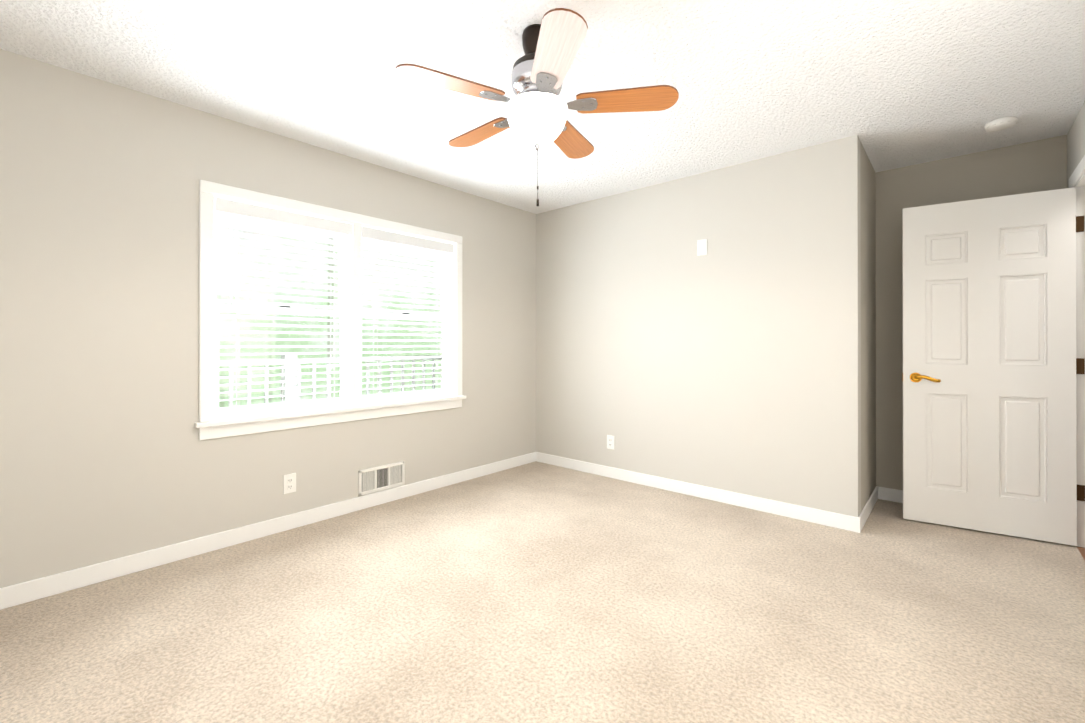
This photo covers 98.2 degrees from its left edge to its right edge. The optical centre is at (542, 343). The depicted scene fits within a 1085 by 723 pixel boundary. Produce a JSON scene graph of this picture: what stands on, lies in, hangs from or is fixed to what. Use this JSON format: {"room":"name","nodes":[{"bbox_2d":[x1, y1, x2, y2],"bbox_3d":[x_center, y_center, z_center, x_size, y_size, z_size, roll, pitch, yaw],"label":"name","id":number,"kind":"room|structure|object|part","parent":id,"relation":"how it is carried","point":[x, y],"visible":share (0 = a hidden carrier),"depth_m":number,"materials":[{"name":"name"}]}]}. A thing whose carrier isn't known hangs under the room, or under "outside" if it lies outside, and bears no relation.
{"room":"empty bedroom","nodes":[
{"label":"empty bedroom","id":0,"kind":"room"},
{"bbox_2d":[0,49,535,587],"bbox_3d":[-1.486,-0.059,3.151,0.150,2.440,4.370,0,0,41],"label":"wall","id":1,"kind":"structure","parent":0,"point":[106,453],"depth_m":2.43,"materials":[{"name":"grey paint"}]},
{"bbox_2d":[0,452,535,609],"bbox_3d":[-1.424,1.114,3.093,0.016,0.092,4.130,0,0,41],"label":"baseboard","id":2,"kind":"structure","parent":1,"relation":"attached to","point":[33,590],"depth_m":2.64,"materials":[{"name":"white wood"}]},
{"bbox_2d":[214,212,347,415],"bbox_3d":[-1.653,-0.195,3.011,0.056,1.260,0.810,0,0,41],"label":"window","id":3,"kind":"structure","parent":1,"relation":"in","point":[247,409],"depth_m":3.00,"materials":[{"name":"white plastic"}]},
{"bbox_2d":[214,197,352,418],"bbox_3d":[-1.598,-0.194,2.963,0.065,1.254,0.804,0,0,41],"label":"window blind","id":4,"kind":"object","parent":3,"relation":"attached to","point":[235,208],"visible":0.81,"depth_m":2.91,"materials":[{"name":"white plastic"}]},
{"bbox_2d":[283,473,295,493],"bbox_3d":[-1.574,0.875,2.930,0.008,0.118,0.074,0,0,41],"label":"electrical outlet","id":5,"kind":"object","parent":1,"relation":"attached to","point":[289,483],"visible":1,"depth_m":2.93,"materials":[{"name":"white plastic"}]},
{"bbox_2d":[194,180,465,439],"bbox_3d":[-1.323,-0.180,3.301,0.193,1.431,1.862,0,0,41],"label":"window frame","id":6,"kind":"structure","parent":1,"relation":"attached to","point":[208,425],"depth_m":3.10,"materials":[{"name":"white wood"}]},
{"bbox_2d":[358,461,404,495],"bbox_3d":[-1.155,0.975,3.396,0.018,0.177,0.360,0,0,41],"label":"air vent","id":7,"kind":"object","parent":1,"relation":"in","point":[379,478],"visible":1,"depth_m":3.39,"materials":[{"name":"white metal"}]},
{"bbox_2d":[361,242,448,401],"bbox_3d":[-1.077,-0.193,3.663,0.056,1.260,0.810,0,0,41],"label":"window","id":8,"kind":"structure","parent":1,"relation":"in","point":[408,393],"depth_m":3.73,"materials":[{"name":"white plastic"}]},
{"bbox_2d":[361,226,453,404],"bbox_3d":[-1.022,-0.192,3.615,0.065,1.254,0.804,0,0,41],"label":"window blind","id":9,"kind":"object","parent":8,"relation":"attached to","point":[386,236],"visible":0.94,"depth_m":3.56,"materials":[{"name":"white plastic"}]},
{"bbox_2d":[0,461,1084,722],"bbox_3d":[0.155,1.208,2.265,3.780,0.100,5.220,0,0,41],"label":"floor carpet","id":10,"kind":"object","parent":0,"point":[536,591],"visible":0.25,"depth_m":1.95,"materials":[{"name":"beige carpet"}]},
{"bbox_2d":[0,0,1084,213],"bbox_3d":[0.620,-1.333,1.861,5.020,0.100,5.220,0,0,41],"label":"ceiling","id":11,"kind":"structure","parent":0,"point":[893,84],"depth_m":2.23,"materials":[{"name":"white paint"}]},
{"bbox_2d":[395,8,678,205],"bbox_3d":[-0.051,-0.925,1.980,1.055,0.716,1.091,0,0,41],"label":"fan","id":12,"kind":"object","parent":11,"relation":"hanging from","point":[537,107],"visible":1,"depth_m":1.86,"materials":[{"name":"brown wood"}]},
{"bbox_3d":[-0.304,-0.980,1.795,0.500,0.032,0.143,0,0,-29],"label":"blade","id":13,"kind":"part","parent":12,"relation":"part of","materials":[{"name":"brown wood"}]},
{"bbox_3d":[-0.255,-0.979,2.168,0.500,0.032,0.143,0,0,43],"label":"blade","id":14,"kind":"part","parent":12,"relation":"part of","materials":[{"name":"brown wood"}]},
{"bbox_3d":[-0.023,-1.122,1.948,0.212,0.322,0.212,0,0,41],"label":"motor","id":15,"kind":"part","parent":12,"relation":"part of","materials":[{"name":"silver metal"}]},
{"bbox_3d":[-0.023,-0.886,1.948,0.256,0.177,0.256,0,0,41],"label":"lamp shade","id":16,"kind":"part","parent":12,"relation":"part of","materials":[{"name":"white glass"}]},
{"bbox_3d":[-0.020,-0.683,1.944,0.010,0.232,0.011,0,0,41],"label":"pull chain","id":17,"kind":"part","parent":12,"relation":"part of","materials":[{"name":"silver metal"}]},
{"bbox_3d":[0.036,-0.981,1.633,0.143,0.032,0.500,0,0,-11],"label":"blade","id":18,"kind":"part","parent":12,"relation":"part of","materials":[{"name":"brown wood"}]},
{"bbox_3d":[0.115,-0.979,2.237,0.143,0.032,0.500,0,0,25],"label":"blade","id":19,"kind":"part","parent":12,"relation":"part of","materials":[{"name":"brown wood"}]},
{"bbox_3d":[0.294,-0.980,1.906,0.500,0.032,0.143,0,0,7],"label":"blade","id":20,"kind":"part","parent":12,"relation":"part of","materials":[{"name":"brown wood"}]},
{"bbox_2d":[984,116,1017,131],"bbox_3d":[2.656,-1.262,2.724,0.140,0.037,0.140,0,0,41],"label":"smoke detector","id":21,"kind":"object","parent":11,"relation":"attached to","point":[1003,123],"visible":1,"depth_m":2.69,"materials":[{"name":"white plastic"}]},
{"bbox_2d":[536,135,860,516],"bbox_3d":[0.975,-0.058,3.812,2.665,2.440,0.120,0,0,41],"label":"wall","id":22,"kind":"structure","parent":0,"point":[730,361],"depth_m":3.46,"materials":[{"name":"grey paint"}]},
{"bbox_2d":[607,435,613,449],"bbox_3d":[0.588,0.858,4.066,0.074,0.118,0.008,0,0,41],"label":"electrical outlet","id":23,"kind":"object","parent":22,"relation":"attached to","point":[610,441],"visible":1,"depth_m":4.06,"materials":[{"name":"white plastic"}]},
{"bbox_2d":[536,452,863,532],"bbox_3d":[0.948,1.116,3.746,2.648,0.092,0.016,0,0,41],"label":"baseboard","id":24,"kind":"structure","parent":22,"relation":"attached to","point":[836,520],"depth_m":3.44,"materials":[{"name":"white wood"}]},
{"bbox_2d":[697,239,706,255],"bbox_3d":[1.198,-0.719,3.531,0.074,0.118,0.010,0,0,41],"label":"electrical outlet plate","id":25,"kind":"object","parent":22,"relation":"attached to","point":[702,247],"visible":1,"depth_m":3.53,"materials":[{"name":"white plastic"}]},
{"bbox_2d":[860,141,875,511],"bbox_3d":[2.250,-0.059,3.334,0.120,2.440,0.850,0,0,41],"label":"wall","id":26,"kind":"structure","parent":0,"point":[868,320],"depth_m":3.22,"materials":[{"name":"beige paint"}]},
{"bbox_2d":[859,486,879,524],"bbox_3d":[2.215,1.115,3.188,0.016,0.092,0.810,0,0,41],"label":"baseboard","id":27,"kind":"structure","parent":26,"relation":"attached to","point":[867,509],"depth_m":3.21,"materials":[{"name":"white wood"}]},
{"bbox_2d":[875,135,1066,489],"bbox_3d":[3.363,-0.060,2.838,2.205,2.440,0.120,0,0,41],"label":"wall","id":28,"kind":"structure","parent":0,"point":[1033,166],"depth_m":3.42,"materials":[{"name":"beige paint"}]},
{"bbox_2d":[880,487,902,502],"bbox_3d":[2.853,1.115,3.194,0.965,0.092,0.016,0,0,41],"label":"baseboard","id":29,"kind":"structure","parent":28,"relation":"attached to","point":[894,495],"depth_m":3.45,"materials":[{"name":"white wood"}]},
{"bbox_2d":[1067,101,1084,187],"bbox_3d":[1.577,-0.065,0.933,0.120,2.440,5.100,0,0,41],"label":"wall","id":30,"kind":"structure","parent":0,"point":[1075,144],"depth_m":2.66,"materials":[{"name":"grey paint"}]},
{"bbox_2d":[902,187,1084,545],"bbox_3d":[2.702,0.133,2.859,0.813,2.030,0.213,0,0,41],"label":"door","id":31,"kind":"structure","parent":30,"relation":"in","point":[989,352],"depth_m":2.85,"materials":[{"name":"white wood"}]},
{"bbox_3d":[2.453,0.223,3.044,0.195,0.064,0.160,0,0,41],"label":"lever handle","id":32,"kind":"part","parent":31,"relation":"part of","materials":[{"name":"gold metal"}]},
{"bbox_3d":[3.046,0.087,2.668,0.045,1.628,0.043,0,0,41],"label":"door hinges","id":33,"kind":"part","parent":31,"relation":"part of","materials":[{"name":"black metal"}]},
{"bbox_2d":[1069,155,1084,547],"bbox_3d":[2.830,0.095,2.351,0.152,2.126,0.947,0,0,41],"label":"door frame","id":34,"kind":"structure","parent":30,"relation":"attached to","point":[1077,179],"depth_m":2.67,"materials":[{"name":"white wood"}]},
{"bbox_2d":[1076,546,1084,559],"bbox_3d":[2.037,1.204,0.604,1.240,0.100,5.220,0,0,41],"label":"floor","id":35,"kind":"structure","parent":0,"point":[1081,550],"depth_m":2.62,"materials":[{"name":"brown wood"}]},
{"label":"outside","id":36,"kind":"structure","parent":0,"visible":0},
{"bbox_2d":[216,211,442,407],"bbox_3d":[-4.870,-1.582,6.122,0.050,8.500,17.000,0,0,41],"label":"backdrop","id":37,"kind":"structure","parent":36,"point":[284,343],"depth_m":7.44,"materials":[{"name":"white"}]},
{"bbox_2d":[219,352,442,406],"bbox_3d":[-2.091,1.123,4.329,2.280,2.080,6.000,0,0,41],"label":"porch railing","id":38,"kind":"object","parent":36,"point":[288,378],"depth_m":4.15,"materials":[{"name":"white wood"}]}
]}

